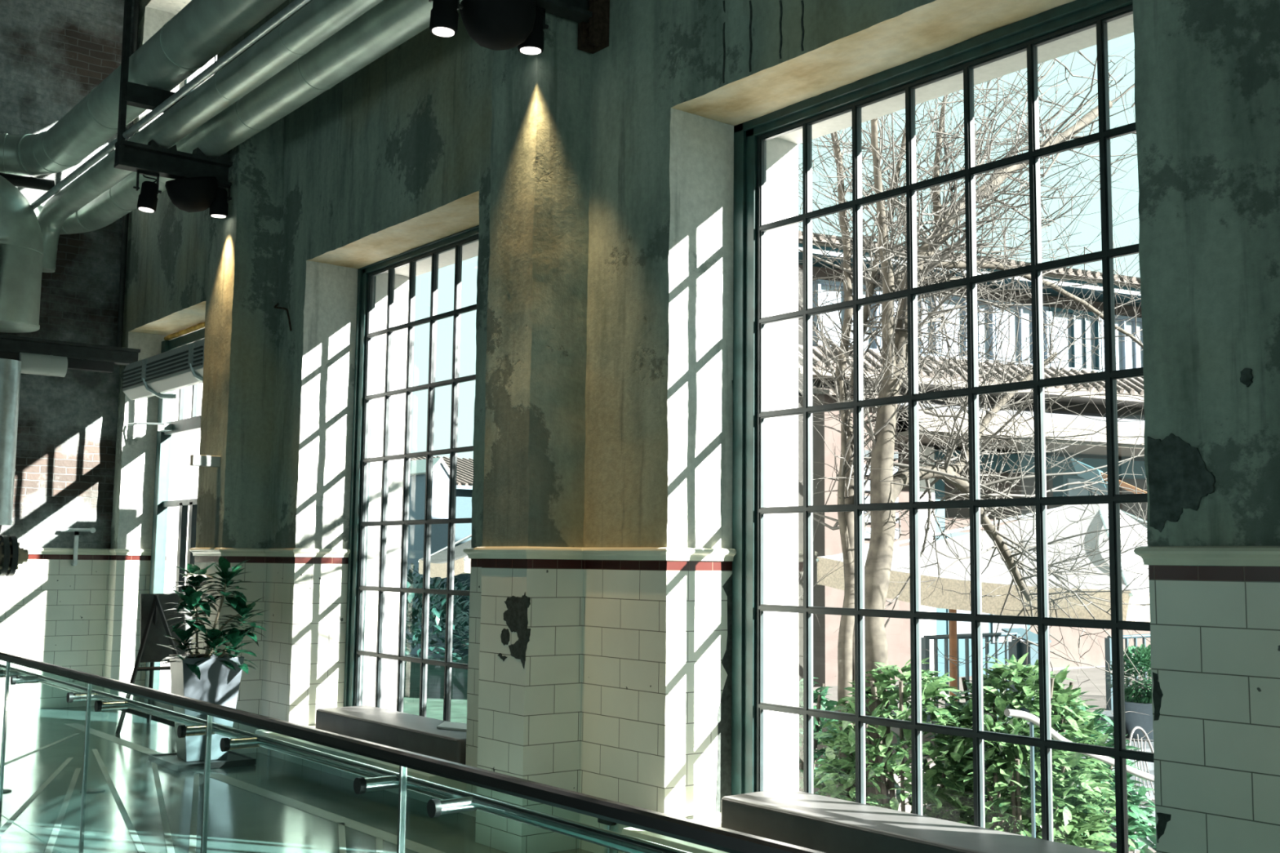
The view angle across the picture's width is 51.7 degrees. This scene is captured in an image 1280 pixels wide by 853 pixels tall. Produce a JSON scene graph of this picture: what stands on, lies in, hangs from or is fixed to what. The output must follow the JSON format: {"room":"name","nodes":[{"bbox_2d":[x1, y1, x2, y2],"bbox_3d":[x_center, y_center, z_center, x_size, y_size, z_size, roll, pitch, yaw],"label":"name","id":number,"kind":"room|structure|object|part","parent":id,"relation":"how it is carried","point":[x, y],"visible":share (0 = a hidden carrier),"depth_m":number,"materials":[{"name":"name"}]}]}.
{"room":"converted industrial hall","nodes":[
{"label":"converted industrial hall","id":0,"kind":"room"},
{"bbox_2d":[0,0,183,711],"bbox_3d":[-9.565,-1.425,10.735,12.108,8.209,0.510,5,-7,-38],"label":"wall","id":1,"kind":"structure","parent":0,"point":[53,53],"depth_m":13.33,"materials":[{"name":"brick"}]},
{"bbox_2d":[60,527,95,533],"bbox_3d":[-5.646,1.040,13.280,0.328,0.053,0.080,5,-7,-38],"label":"pipe stub","id":2,"kind":"object","parent":1,"relation":"attached to","point":[91,530],"visible":1,"depth_m":13.25,"materials":[{"name":"metal"}]},
{"bbox_2d":[23,547,151,555],"bbox_3d":[-9.569,0.880,10.041,11.560,0.066,0.258,5,-7,-38],"label":"trim","id":3,"kind":"structure","parent":1,"relation":"attached to","point":[31,550],"depth_m":13.32,"materials":[{"name":"white tile"}]},
{"bbox_2d":[0,706,592,852],"bbox_3d":[-3.914,1.868,2.968,12.410,0.200,18.370,5,-7,-38],"label":"floor","id":4,"kind":"structure","parent":0,"point":[240,820],"depth_m":8.12,"materials":[{"name":"concrete"}]},
{"bbox_2d":[2,789,11,793],"bbox_3d":[-4.074,2.318,8.399,0.150,0.006,0.150,5,-7,-38],"label":"floor plate","id":5,"kind":"object","parent":4,"relation":"on","point":[5,791],"visible":0.78,"depth_m":8.40,"materials":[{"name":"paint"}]},
{"bbox_2d":[0,524,28,576],"bbox_3d":[-5.918,1.726,11.839,0.720,1.826,0.443,5,-7,-38],"label":"valve","id":6,"kind":"object","parent":4,"relation":"on","point":[11,555],"visible":1,"depth_m":11.88,"materials":[{"name":"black metal"}]},
{"bbox_2d":[0,358,21,525],"bbox_3d":[-5.928,0.146,12.189,0.338,1.520,0.338,5,-7,-38],"label":"pipe","id":7,"kind":"object","parent":6,"relation":"on","point":[10,369],"visible":0.99,"depth_m":12.12,"materials":[{"name":"metal"}]},
{"bbox_2d":[18,352,67,377],"bbox_3d":[-5.717,-0.595,12.632,0.420,0.215,0.215,5,-7,-38],"label":"pipe","id":8,"kind":"object","parent":7,"relation":"attached to","point":[31,363],"visible":0.9,"depth_m":12.57,"materials":[{"name":"grey metal"}]},
{"bbox_2d":[0,334,140,373],"bbox_3d":[-6.266,-0.754,12.221,3.190,0.250,0.140,5,-7,-38],"label":"cross beam","id":9,"kind":"structure","parent":7,"relation":"on","point":[80,356],"depth_m":12.80,"materials":[{"name":"paint"}]},
{"bbox_2d":[0,175,44,333],"bbox_3d":[-6.299,-1.687,11.679,1.934,1.475,0.728,5,-7,-38],"label":"duct","id":10,"kind":"object","parent":9,"relation":"attached to","point":[21,250],"visible":1,"depth_m":11.85,"materials":[{"name":"silver metal"}]},
{"bbox_3d":[-6.361,-0.686,12.139,2.950,0.095,0.100,5,-7,-38],"label":"rail","id":11,"kind":"part","parent":9,"relation":"part of","materials":[{"name":"black metal"}]},
{"bbox_2d":[0,757,73,835],"bbox_3d":[-3.758,2.301,8.171,0.035,0.002,3.519,2,-6,-16],"label":"trim","id":12,"kind":"structure","parent":4,"relation":"on","point":[14,817],"depth_m":8.20,"materials":[{"name":"silver metal"}]},
{"bbox_2d":[4,733,79,765],"bbox_3d":[-4.637,2.489,10.095,0.035,0.002,2.211,1,-6,-6],"label":"trim","id":13,"kind":"structure","parent":4,"relation":"on","point":[74,735],"depth_m":10.23,"materials":[{"name":"silver metal"}]},
{"bbox_2d":[44,768,80,852],"bbox_3d":[-3.300,2.240,7.517,0.035,0.002,3.953,3,-6,-20],"label":"trim","id":14,"kind":"structure","parent":4,"relation":"on","point":[52,839],"depth_m":7.69,"materials":[{"name":"grey metal"}]},
{"bbox_2d":[80,788,105,793],"bbox_3d":[-3.503,2.332,8.468,0.150,0.006,0.150,5,-7,-38],"label":"floor plate","id":15,"kind":"object","parent":4,"relation":"on","point":[89,790],"visible":0.81,"depth_m":8.45,"materials":[{"name":"paint"}]},
{"bbox_2d":[92,749,146,852],"bbox_3d":[-3.262,2.315,8.245,0.035,0.002,4.565,3,-6,-25],"label":"trim","id":16,"kind":"structure","parent":4,"relation":"on","point":[135,837],"depth_m":7.94,"materials":[{"name":"grey metal"}]},
{"bbox_2d":[115,594,177,734],"bbox_3d":[-4.304,2.069,11.664,0.736,1.175,0.716,5,-7,-38],"label":"easel","id":17,"kind":"object","parent":4,"relation":"on","point":[156,604],"visible":0.7,"depth_m":11.59,"materials":[{"name":"wood"}]},
{"bbox_2d":[139,593,191,662],"bbox_3d":[-4.218,1.794,11.797,0.470,0.598,0.087,5,-7,-38],"label":"display board","id":18,"kind":"object","parent":17,"relation":"on","point":[153,652],"visible":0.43,"depth_m":11.74,"materials":[{"name":"paint"}]},
{"bbox_2d":[151,754,174,852],"bbox_3d":[-2.958,2.310,8.168,0.035,0.002,4.128,3,-6,-21],"label":"trim","id":19,"kind":"structure","parent":4,"relation":"on","point":[169,843],"depth_m":7.80,"materials":[{"name":"grey metal"}]},
{"bbox_2d":[188,772,199,852],"bbox_3d":[-2.585,2.263,7.668,0.035,0.002,3.310,3,-6,-18],"label":"trim","id":20,"kind":"structure","parent":4,"relation":"on","point":[193,837],"depth_m":7.69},
{"bbox_2d":[147,750,256,771],"bbox_3d":[-3.205,2.438,9.671,0.570,0.041,0.620,5,-7,-38],"label":"tray","id":21,"kind":"object","parent":4,"relation":"on","point":[171,761],"visible":0.74,"depth_m":9.53,"materials":[{"name":"black metal"}]},
{"bbox_2d":[156,556,267,761],"bbox_3d":[-3.143,1.692,9.712,0.847,1.471,0.628,5,-7,-38],"label":"potted plant","id":22,"kind":"object","parent":21,"relation":"on","point":[209,677],"visible":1,"depth_m":9.62,"materials":[{"name":"green plant"}]},
{"bbox_3d":[-3.203,2.060,9.721,0.439,0.739,0.439,4,-7,-31],"label":"planter","id":23,"kind":"part","parent":22,"relation":"part of","materials":[{"name":"white ceramic"}]},
{"bbox_2d":[64,723,444,852],"bbox_3d":[-2.426,2.349,8.493,0.110,0.002,8.600,5,-7,-38],"label":"trim","id":24,"kind":"structure","parent":4,"relation":"on","point":[389,837],"depth_m":8.11,"materials":[{"name":"silver metal"}]},
{"bbox_2d":[337,822,346,852],"bbox_3d":[-1.437,2.148,6.414,0.035,0.002,2.322,2,-6,-13],"label":"trim","id":25,"kind":"structure","parent":4,"relation":"on","point":[342,843],"depth_m":7.11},
{"bbox_2d":[376,838,382,852],"bbox_3d":[-1.219,2.129,6.205,0.035,0.002,1.910,2,-6,-11],"label":"trim","id":26,"kind":"structure","parent":4,"relation":"on","point":[379,841],"depth_m":6.94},
{"bbox_2d":[0,651,824,852],"bbox_3d":[-1.685,1.567,5.269,0.170,0.917,12.820,5,-7,-38],"label":"glass railing","id":27,"kind":"object","parent":4,"relation":"on","point":[454,800],"visible":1,"depth_m":4.10,"materials":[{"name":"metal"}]},
{"bbox_2d":[597,817,616,852],"bbox_3d":[-0.169,2.060,6.729,0.041,0.261,0.110,5,-7,-38],"label":"bracket","id":28,"kind":"object","parent":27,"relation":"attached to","point":[609,824],"visible":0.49,"depth_m":6.71,"materials":[{"name":"black metal"}]},
{"bbox_2d":[102,0,1279,852],"bbox_3d":[-0.207,-1.133,7.636,1.287,9.205,20.005,5,-7,-38],"label":"wall","id":29,"kind":"structure","parent":0,"point":[597,188],"depth_m":6.96,"materials":[{"name":"paint"}]},
{"bbox_2d":[71,531,79,565],"bbox_3d":[-5.658,1.225,13.250,0.050,0.345,0.075,5,-7,-38],"label":"pipe","id":30,"kind":"object","parent":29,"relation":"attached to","point":[74,562],"visible":1,"depth_m":13.22,"materials":[{"name":"metal"}]},
{"bbox_2d":[115,0,139,346],"bbox_3d":[-5.328,-2.899,13.799,0.055,4.340,0.057,5,-7,-38],"label":"conduit","id":31,"kind":"object","parent":29,"relation":"attached to","point":[136,2],"visible":0.6,"depth_m":13.67,"materials":[{"name":"metal"}]},
{"bbox_2d":[127,321,205,711],"bbox_3d":[-4.145,0.823,12.336,0.420,3.784,3.009,5,-7,-38],"label":"window","id":32,"kind":"structure","parent":29,"relation":"in","point":[166,428],"depth_m":13.39,"materials":[{"name":"green paint"}]},
{"bbox_2d":[121,338,204,399],"bbox_3d":[-4.186,-0.470,11.841,0.275,0.386,2.100,5,-7,-38],"label":"air conditioner","id":33,"kind":"object","parent":32,"relation":"attached to","point":[180,367],"visible":0.75,"depth_m":11.74,"materials":[{"name":"grey metal"}]},
{"bbox_2d":[113,0,232,217],"bbox_3d":[-3.494,-2.605,10.516,1.235,1.953,0.397,5,-7,-38],"label":"ceiling fixture","id":34,"kind":"object","parent":29,"relation":"attached to","point":[191,194],"depth_m":10.25,"materials":[{"name":"black metal"}]},
{"bbox_2d":[0,0,286,175],"bbox_3d":[-2.869,-3.071,7.745,2.241,0.394,12.197,5,-7,-38],"label":"ventilation duct","id":35,"kind":"object","parent":34,"relation":"hanging from","point":[202,29],"visible":0.98,"depth_m":10.23,"materials":[{"name":"silver metal"}]},
{"bbox_2d":[0,172,54,191],"bbox_3d":[-6.584,-2.394,12.096,2.302,0.147,0.113,5,-7,-38],"label":"pipe","id":36,"kind":"object","parent":35,"relation":"attached to","point":[31,182],"visible":0.84,"depth_m":12.64,"materials":[{"name":"black metal"}]},
{"bbox_3d":[-3.801,-1.816,10.206,0.185,0.313,0.143,1,-6,-4],"label":"spotlight","id":37,"kind":"part","parent":34,"relation":"part of","materials":[{"name":"black metal"}]},
{"bbox_2d":[30,0,310,209],"bbox_3d":[-2.367,-2.409,8.150,0.055,0.055,12.300,5,-7,-38],"label":"pipe","id":38,"kind":"object","parent":34,"relation":"attached to","point":[295,5],"visible":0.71,"depth_m":9.05,"materials":[{"name":"metal"}]},
{"bbox_3d":[-3.497,-2.686,10.529,1.235,1.790,0.150,5,-7,-38],"label":"pipe bracket","id":39,"kind":"part","parent":34,"relation":"part of","materials":[{"name":"black metal"}]},
{"bbox_2d":[37,0,382,272],"bbox_3d":[-2.079,-2.268,8.204,0.263,0.665,12.047,5,-7,-38],"label":"insulated pipe","id":40,"kind":"object","parent":34,"relation":"on","point":[317,20],"visible":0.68,"depth_m":9.23,"materials":[{"name":"silver metal"}]},
{"bbox_3d":[-3.338,-1.800,10.499,0.142,0.277,0.180,-1,-6,15],"label":"spotlight","id":41,"kind":"part","parent":34,"relation":"part of","materials":[{"name":"black metal"}]},
{"bbox_2d":[29,0,462,234],"bbox_3d":[-2.673,-2.538,7.990,2.327,0.321,12.412,5,-7,-38],"label":"insulated pipe","id":42,"kind":"object","parent":34,"relation":"on","point":[389,24],"visible":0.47,"depth_m":9.16,"materials":[{"name":"silver metal"}]},
{"bbox_2d":[184,54,217,94],"bbox_3d":[-3.892,-3.669,12.952,0.090,1.650,3.000,5,-7,-38],"label":"window","id":43,"kind":"structure","parent":29,"relation":"in","point":[190,77],"depth_m":14.04,"materials":[{"name":"white glass"}]},
{"bbox_3d":[-3.892,-3.669,12.952,0.090,1.650,3.000,5,-7,-38],"label":"frame","id":44,"kind":"part","parent":43,"relation":"part of","materials":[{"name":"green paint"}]},
{"bbox_2d":[190,454,220,467],"bbox_3d":[-3.379,0.268,10.280,0.218,0.085,0.070,5,-7,-38],"label":"wall light","id":45,"kind":"object","parent":29,"relation":"attached to","point":[201,460],"visible":1,"depth_m":10.25,"materials":[{"name":"white metal"}]},
{"bbox_2d":[189,547,350,557],"bbox_3d":[-2.977,1.000,10.497,0.849,0.066,1.353,5,-7,-38],"label":"trim","id":46,"kind":"structure","parent":29,"relation":"attached to","point":[239,552],"depth_m":10.19,"materials":[{"name":"white tile"}]},
{"bbox_2d":[274,302,292,330],"bbox_3d":[-2.806,-0.871,10.426,0.059,0.277,0.322,5,-7,-38],"label":"wire hook","id":47,"kind":"object","parent":29,"relation":"attached to","point":[277,304],"visible":1,"depth_m":10.33,"materials":[{"name":"metal"}]},
{"bbox_2d":[254,225,478,791],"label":"window","id":48,"kind":"structure","parent":29,"relation":"in","point":[357,587],"depth_m":9.79,"materials":[{"name":"green paint"}]},
{"bbox_3d":[-1.761,2.226,8.903,0.709,0.146,2.555,5,-7,-38],"label":"sill","id":49,"kind":"part","parent":48,"relation":"part of","materials":[{"name":"stone"}]},
{"bbox_2d":[315,705,466,764],"bbox_3d":[-1.542,2.050,8.797,0.423,0.185,1.990,5,-7,-38],"label":"window sill","id":50,"kind":"structure","parent":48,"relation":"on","point":[420,735],"depth_m":8.65,"materials":[{"name":"grey stone"}]},
{"bbox_2d":[436,721,466,731],"bbox_3d":[-1.159,1.920,8.460,0.434,0.012,0.240,-3,-7,32],"label":"booklet","id":51,"kind":"object","parent":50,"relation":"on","point":[446,725],"visible":0.64,"depth_m":8.43,"materials":[{"name":"paper"}]},
{"bbox_3d":[-1.424,0.425,9.341,0.110,3.545,2.535,5,-7,-38],"label":"frame","id":52,"kind":"part","parent":48,"relation":"part of","materials":[{"name":"green paint"}]},
{"bbox_2d":[428,0,609,54],"bbox_3d":[-0.676,-2.932,6.985,1.235,1.959,0.397,5,-7,-38],"label":"ceiling fixture","id":53,"kind":"object","parent":29,"relation":"attached to","point":[493,24],"depth_m":6.81,"materials":[{"name":"black metal"}]},
{"bbox_3d":[-0.990,-2.143,6.691,0.179,0.316,0.143,1,-6,-1],"label":"spotlight","id":54,"kind":"part","parent":53,"relation":"part of","materials":[{"name":"black metal"}]},
{"bbox_3d":[-0.580,-2.128,7.064,0.142,0.262,0.180,-1,-6,15],"label":"spotlight","id":55,"kind":"part","parent":53,"relation":"part of","materials":[{"name":"black metal"}]},
{"bbox_3d":[-0.690,-3.014,7.012,1.235,1.790,0.150,5,-7,-38],"label":"pipe bracket","id":56,"kind":"part","parent":53,"relation":"part of","materials":[{"name":"black metal"}]},
{"bbox_2d":[462,546,736,561],"bbox_3d":[-0.421,0.701,7.296,0.849,0.066,1.928,5,-7,-38],"label":"trim","id":57,"kind":"structure","parent":29,"relation":"attached to","point":[658,553],"depth_m":6.87,"materials":[{"name":"white tile"}]},
{"bbox_2d":[621,0,1154,852],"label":"window","id":58,"kind":"structure","parent":29,"relation":"in","point":[749,706],"depth_m":6.08,"materials":[{"name":"green paint"}]},
{"bbox_3d":[0.990,1.904,5.457,0.709,0.146,2.607,5,-7,-38],"label":"sill","id":59,"kind":"part","parent":58,"relation":"part of","materials":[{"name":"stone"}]},
{"bbox_2d":[720,788,1108,852],"bbox_3d":[1.187,1.731,5.379,0.423,0.185,2.120,5,-7,-38],"label":"window sill","id":60,"kind":"structure","parent":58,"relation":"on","point":[823,824],"depth_m":5.54,"materials":[{"name":"grey concrete"}]},
{"bbox_2d":[1133,546,1279,566],"bbox_3d":[2.340,0.378,3.836,0.849,0.066,1.911,5,-7,-38],"label":"trim","id":61,"kind":"structure","parent":29,"relation":"attached to","point":[1246,556],"depth_m":4.34,"materials":[{"name":"white tile"}]},
{"label":"outside","id":62,"kind":"structure","parent":0,"visible":0},
{"bbox_2d":[403,655,468,723],"bbox_3d":[-1.953,14.166,106.170,120.000,1.800,230.000,5,-7,-38],"label":"ground","id":63,"kind":"structure","parent":62,"point":[435,676],"depth_m":24.42,"materials":[{"name":"grey concrete"}]},
{"bbox_2d":[404,579,469,662],"bbox_3d":[-3.948,3.437,23.457,2.910,1.448,2.916,5,-7,-38],"label":"bush","id":64,"kind":"object","parent":63,"relation":"on","point":[435,615],"visible":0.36,"depth_m":23.29,"materials":[{"name":"green plant"}]},
{"bbox_2d":[405,573,470,651],"bbox_3d":[-4.138,3.643,26.491,3.188,1.573,3.319,5,-7,-38],"label":"bush","id":65,"kind":"object","parent":63,"relation":"on","point":[460,586],"visible":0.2,"depth_m":26.34,"materials":[{"name":"green plant"}]},
{"bbox_2d":[407,563,470,631],"bbox_3d":[-5.221,4.015,31.366,3.191,1.659,3.280,5,-7,-38],"label":"bush","id":66,"kind":"object","parent":63,"relation":"on","point":[411,571],"visible":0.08,"depth_m":31.38,"materials":[{"name":"green plant"}]},
{"bbox_2d":[405,456,473,657],"bbox_3d":[-6.205,3.748,38.959,5.310,5.742,9.100,5,-7,-38],"label":"building","id":67,"kind":"structure","parent":63,"relation":"on","point":[441,465],"depth_m":34.64,"materials":[{"name":"white paint"}]},
{"bbox_2d":[417,534,471,578],"bbox_3d":[-1.130,2.384,15.553,2.689,3.200,2.932,3,-6,-21],"label":"parasol","id":68,"kind":"object","parent":63,"relation":"on","point":[438,559],"visible":0.13,"depth_m":15.31,"materials":[{"name":"white fabric"}]},
{"bbox_2d":[798,677,838,794],"bbox_3d":[0.957,2.391,8.233,1.047,1.748,1.041,5,-7,-38],"label":"shrub","id":69,"kind":"object","parent":63,"relation":"on","point":[819,696],"visible":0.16,"depth_m":8.12,"materials":[{"name":"green plant"}]},
{"bbox_2d":[813,657,1009,829],"bbox_3d":[1.500,2.249,7.453,1.124,1.883,1.335,5,-7,-38],"label":"shrub","id":70,"kind":"object","parent":63,"relation":"on","point":[844,742],"visible":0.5,"depth_m":7.33,"materials":[{"name":"green plant"}]},
{"bbox_2d":[798,41,1149,802],"bbox_3d":[2.214,-0.206,8.725,3.252,7.139,3.529,-5,-8,41],"label":"bare tree","id":71,"kind":"object","parent":63,"relation":"on","point":[844,491],"visible":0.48,"depth_m":8.16,"materials":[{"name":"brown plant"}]},
{"bbox_2d":[798,46,1153,808],"bbox_3d":[2.523,-0.534,9.027,4.516,7.862,3.902,2,-6,-14],"label":"bare tree","id":72,"kind":"object","parent":63,"relation":"on","point":[877,553],"visible":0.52,"depth_m":8.34,"materials":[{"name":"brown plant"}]},
{"bbox_2d":[910,652,1136,852],"bbox_3d":[2.156,2.242,7.455,1.314,1.913,1.237,3,-6,-19],"label":"shrub","id":73,"kind":"object","parent":63,"relation":"on","point":[1061,700],"visible":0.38,"depth_m":7.33,"materials":[{"name":"green plant"}]},
{"bbox_2d":[933,711,1116,852],"bbox_3d":[2.042,2.342,7.098,1.067,1.635,1.060,5,-7,-38],"label":"shrub","id":74,"kind":"object","parent":63,"relation":"on","point":[1068,760],"visible":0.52,"depth_m":6.95,"materials":[{"name":"green plant"}]},
{"bbox_2d":[998,696,1155,852],"bbox_3d":[2.614,2.454,7.952,1.119,1.598,1.064,5,-7,-38],"label":"shrub","id":75,"kind":"object","parent":63,"relation":"on","point":[1140,813],"visible":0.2,"depth_m":7.83,"materials":[{"name":"green plant"}]},
{"bbox_2d":[1004,709,1154,838],"bbox_3d":[2.498,2.270,6.798,1.966,1.724,0.042,5,-7,-38],"label":"handrail","id":76,"kind":"object","parent":63,"relation":"on","point":[1033,719],"visible":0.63,"depth_m":6.39,"materials":[{"name":"white metal"}]},
{"bbox_3d":[1.889,2.250,6.327,0.018,1.655,0.018,-3,-7,29],"label":"post","id":77,"kind":"part","parent":76,"relation":"part of","materials":[{"name":"grey metal"}]},
{"bbox_3d":[2.506,1.721,6.851,1.966,0.621,0.036,5,-7,-38],"label":"rail","id":78,"kind":"part","parent":76,"relation":"part of","materials":[{"name":"white plastic"}]},
{"bbox_2d":[1133,818,1156,852],"bbox_3d":[2.793,2.484,6.370,1.408,1.229,1.066,5,-7,-35],"label":"shrub","id":79,"kind":"object","parent":63,"relation":"on","point":[1152,837],"visible":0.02,"depth_m":6.62,"materials":[{"name":"green plant"}]},
{"bbox_3d":[8.493,4.617,22.558,14.676,0.400,7.631,5,-7,-38],"label":"terrace","id":80,"kind":"object","parent":63,"relation":"on","visible":0},
{"bbox_2d":[798,385,899,687],"bbox_3d":[3.379,1.813,22.246,1.600,5.200,1.750,3,-6,-25],"label":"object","id":81,"kind":"object","parent":80,"relation":"on","point":[828,542],"visible":0.15,"depth_m":21.64,"materials":[{"name":"white concrete"}]},
{"bbox_3d":[3.877,1.587,21.855,0.940,2.380,0.060,3,-6,-25],"label":"louvre frame","id":82,"kind":"part","parent":81,"relation":"part of","materials":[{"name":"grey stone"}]},
{"bbox_2d":[798,230,1151,676],"bbox_3d":[6.828,0.609,27.976,13.810,8.840,9.130,3,-6,-25],"label":"building","id":83,"kind":"structure","parent":80,"relation":"on","point":[1096,456],"depth_m":24.72,"materials":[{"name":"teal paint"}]},
{"bbox_3d":[3.662,-1.948,23.575,1.240,1.120,0.040,3,-6,-25],"label":"pane","id":84,"kind":"part","parent":83,"relation":"part of","materials":[{"name":"clear glass"}]},
{"bbox_3d":[4.853,-1.877,24.139,1.240,1.120,0.040,3,-6,-25],"label":"pane","id":85,"kind":"part","parent":83,"relation":"part of","materials":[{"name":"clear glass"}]},
{"bbox_3d":[5.256,2.601,23.847,0.280,3.800,0.450,3,-6,-25],"label":"doorway post","id":86,"kind":"part","parent":83,"relation":"part of","materials":[{"name":"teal paint"}]},
{"bbox_3d":[6.045,-1.806,24.702,1.240,1.120,0.040,3,-6,-25],"label":"pane","id":87,"kind":"part","parent":83,"relation":"part of","materials":[{"name":"clear glass"}]},
{"bbox_3d":[6.336,3.269,24.360,1.900,2.600,0.300,3,-6,-25],"label":"glazed door","id":88,"kind":"part","parent":83,"relation":"part of","materials":[{"name":"teal paint"}]},
{"bbox_3d":[6.394,3.059,24.264,1.700,1.800,0.100,3,-6,-25],"label":"pane","id":89,"kind":"part","parent":83,"relation":"part of","materials":[{"name":"clear glass"}]},
{"bbox_3d":[7.237,-1.735,25.266,1.240,1.120,0.040,3,-6,-25],"label":"pane","id":90,"kind":"part","parent":83,"relation":"part of","materials":[{"name":"clear glass"}]},
{"bbox_3d":[8.428,-1.664,25.829,1.240,1.120,0.040,3,-6,-25],"label":"pane","id":91,"kind":"part","parent":83,"relation":"part of","materials":[{"name":"clear glass"}]},
{"bbox_3d":[8.714,1.207,25.565,1.200,0.360,0.080,3,-6,-25],"label":"pane","id":92,"kind":"part","parent":83,"relation":"part of","materials":[{"name":"clear glass"}]},
{"bbox_3d":[9.620,-1.593,26.393,1.240,1.120,0.040,3,-6,-25],"label":"pane","id":93,"kind":"part","parent":83,"relation":"part of","materials":[{"name":"clear glass"}]},
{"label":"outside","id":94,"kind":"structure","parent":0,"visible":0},
{"bbox_2d":[969,824,1156,852],"bbox_3d":[15.460,4.438,18.085,32.800,0.040,13.600,5,-7,-38],"label":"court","id":95,"kind":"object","parent":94,"point":[1150,849],"depth_m":11.16,"materials":[{"name":"grey concrete"}]},
{"bbox_2d":[798,666,1151,821],"bbox_3d":[6.079,3.763,16.939,13.000,0.900,3.610,5,-7,-38],"label":"raised walk","id":96,"kind":"structure","parent":95,"relation":"on","point":[1095,677],"depth_m":15.46,"materials":[{"name":"beige concrete"}]},
{"bbox_2d":[920,631,1021,724],"bbox_3d":[3.159,2.425,12.559,1.440,0.904,0.060,5,-7,-38],"label":"balustrade","id":97,"kind":"object","parent":96,"relation":"on","point":[925,646],"visible":0.33,"depth_m":12.50,"materials":[{"name":"grey metal"}]},
{"bbox_3d":[2.618,2.385,12.131,0.060,0.885,0.060,5,-7,-38],"label":"post","id":98,"kind":"part","parent":97,"relation":"part of","materials":[{"name":"grey metal"}]},
{"bbox_3d":[3.163,1.994,12.603,1.380,0.038,0.044,5,-7,-38],"label":"rail","id":99,"kind":"part","parent":97,"relation":"part of","materials":[{"name":"grey metal"}]},
{"bbox_3d":[3.699,2.484,12.984,0.060,0.885,0.060,5,-7,-38],"label":"post","id":100,"kind":"part","parent":97,"relation":"part of","materials":[{"name":"grey metal"}]},
{"bbox_2d":[1001,627,1051,717],"bbox_3d":[3.832,2.449,13.094,0.340,0.880,0.340,5,-7,-38],"label":"gate post","id":101,"kind":"object","parent":96,"relation":"on","point":[1024,646],"visible":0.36,"depth_m":12.97,"materials":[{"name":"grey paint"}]},
{"bbox_2d":[1104,634,1150,710],"bbox_3d":[5.702,2.699,14.563,1.940,0.824,0.060,5,-7,-38],"label":"balustrade","id":102,"kind":"object","parent":96,"relation":"on","point":[1108,642],"visible":0.15,"depth_m":13.98,"materials":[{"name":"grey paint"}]},
{"bbox_3d":[4.966,2.641,13.981,0.060,0.805,0.060,5,-7,-38],"label":"post","id":103,"kind":"part","parent":102,"relation":"part of","materials":[{"name":"grey metal"}]},
{"bbox_3d":[5.706,2.308,14.603,1.880,0.038,0.044,5,-7,-38],"label":"rail","id":104,"kind":"part","parent":102,"relation":"part of","materials":[{"name":"grey metal"}]},
{"bbox_2d":[816,458,1150,701],"bbox_3d":[3.511,1.896,11.267,3.048,3.402,2.839,6,-8,-44],"label":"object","id":105,"kind":"object","parent":95,"relation":"on","point":[953,600],"visible":0.42,"depth_m":10.68,"materials":[{"name":"white fabric"}]},
{"bbox_3d":[4.542,0.603,11.973,1.152,0.604,0.099,-3,-7,35],"label":"cantilever arm","id":106,"kind":"part","parent":105,"relation":"part of","materials":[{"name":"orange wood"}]},
{"bbox_2d":[970,710,1155,851],"bbox_3d":[5.806,3.382,13.447,5.800,0.900,1.530,5,-7,-38],"label":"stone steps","id":107,"kind":"structure","parent":95,"relation":"on","point":[1150,765],"depth_m":12.01,"materials":[{"name":"beige stone"}]},
{"bbox_2d":[1105,643,1153,741],"bbox_3d":[4.937,2.575,12.872,0.774,0.920,0.777,2,-6,-17],"label":"potted shrub","id":108,"kind":"object","parent":107,"relation":"on","point":[1140,704],"visible":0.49,"depth_m":12.72,"materials":[{"name":"green plant"}]},
{"bbox_2d":[1124,699,1153,741],"bbox_3d":[4.928,2.853,12.840,0.514,0.360,0.514,5,-7,-38],"label":"pot","id":109,"kind":"object","parent":108,"relation":"on","point":[1141,708],"depth_m":12.68,"materials":[{"name":"grey ceramic"}]},
{"bbox_2d":[1128,726,1155,852],"bbox_3d":[4.210,2.979,10.627,0.610,1.073,0.458,5,-7,-38],"label":"wire chair","id":110,"kind":"object","parent":95,"relation":"on","point":[1134,729],"visible":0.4,"depth_m":10.80,"materials":[{"name":"white metal"}]},
{"bbox_3d":[4.234,3.022,10.592,0.610,0.022,0.377,5,-7,-38],"label":"seat","id":111,"kind":"part","parent":110,"relation":"part of","materials":[{"name":"white plastic"}]}
]}

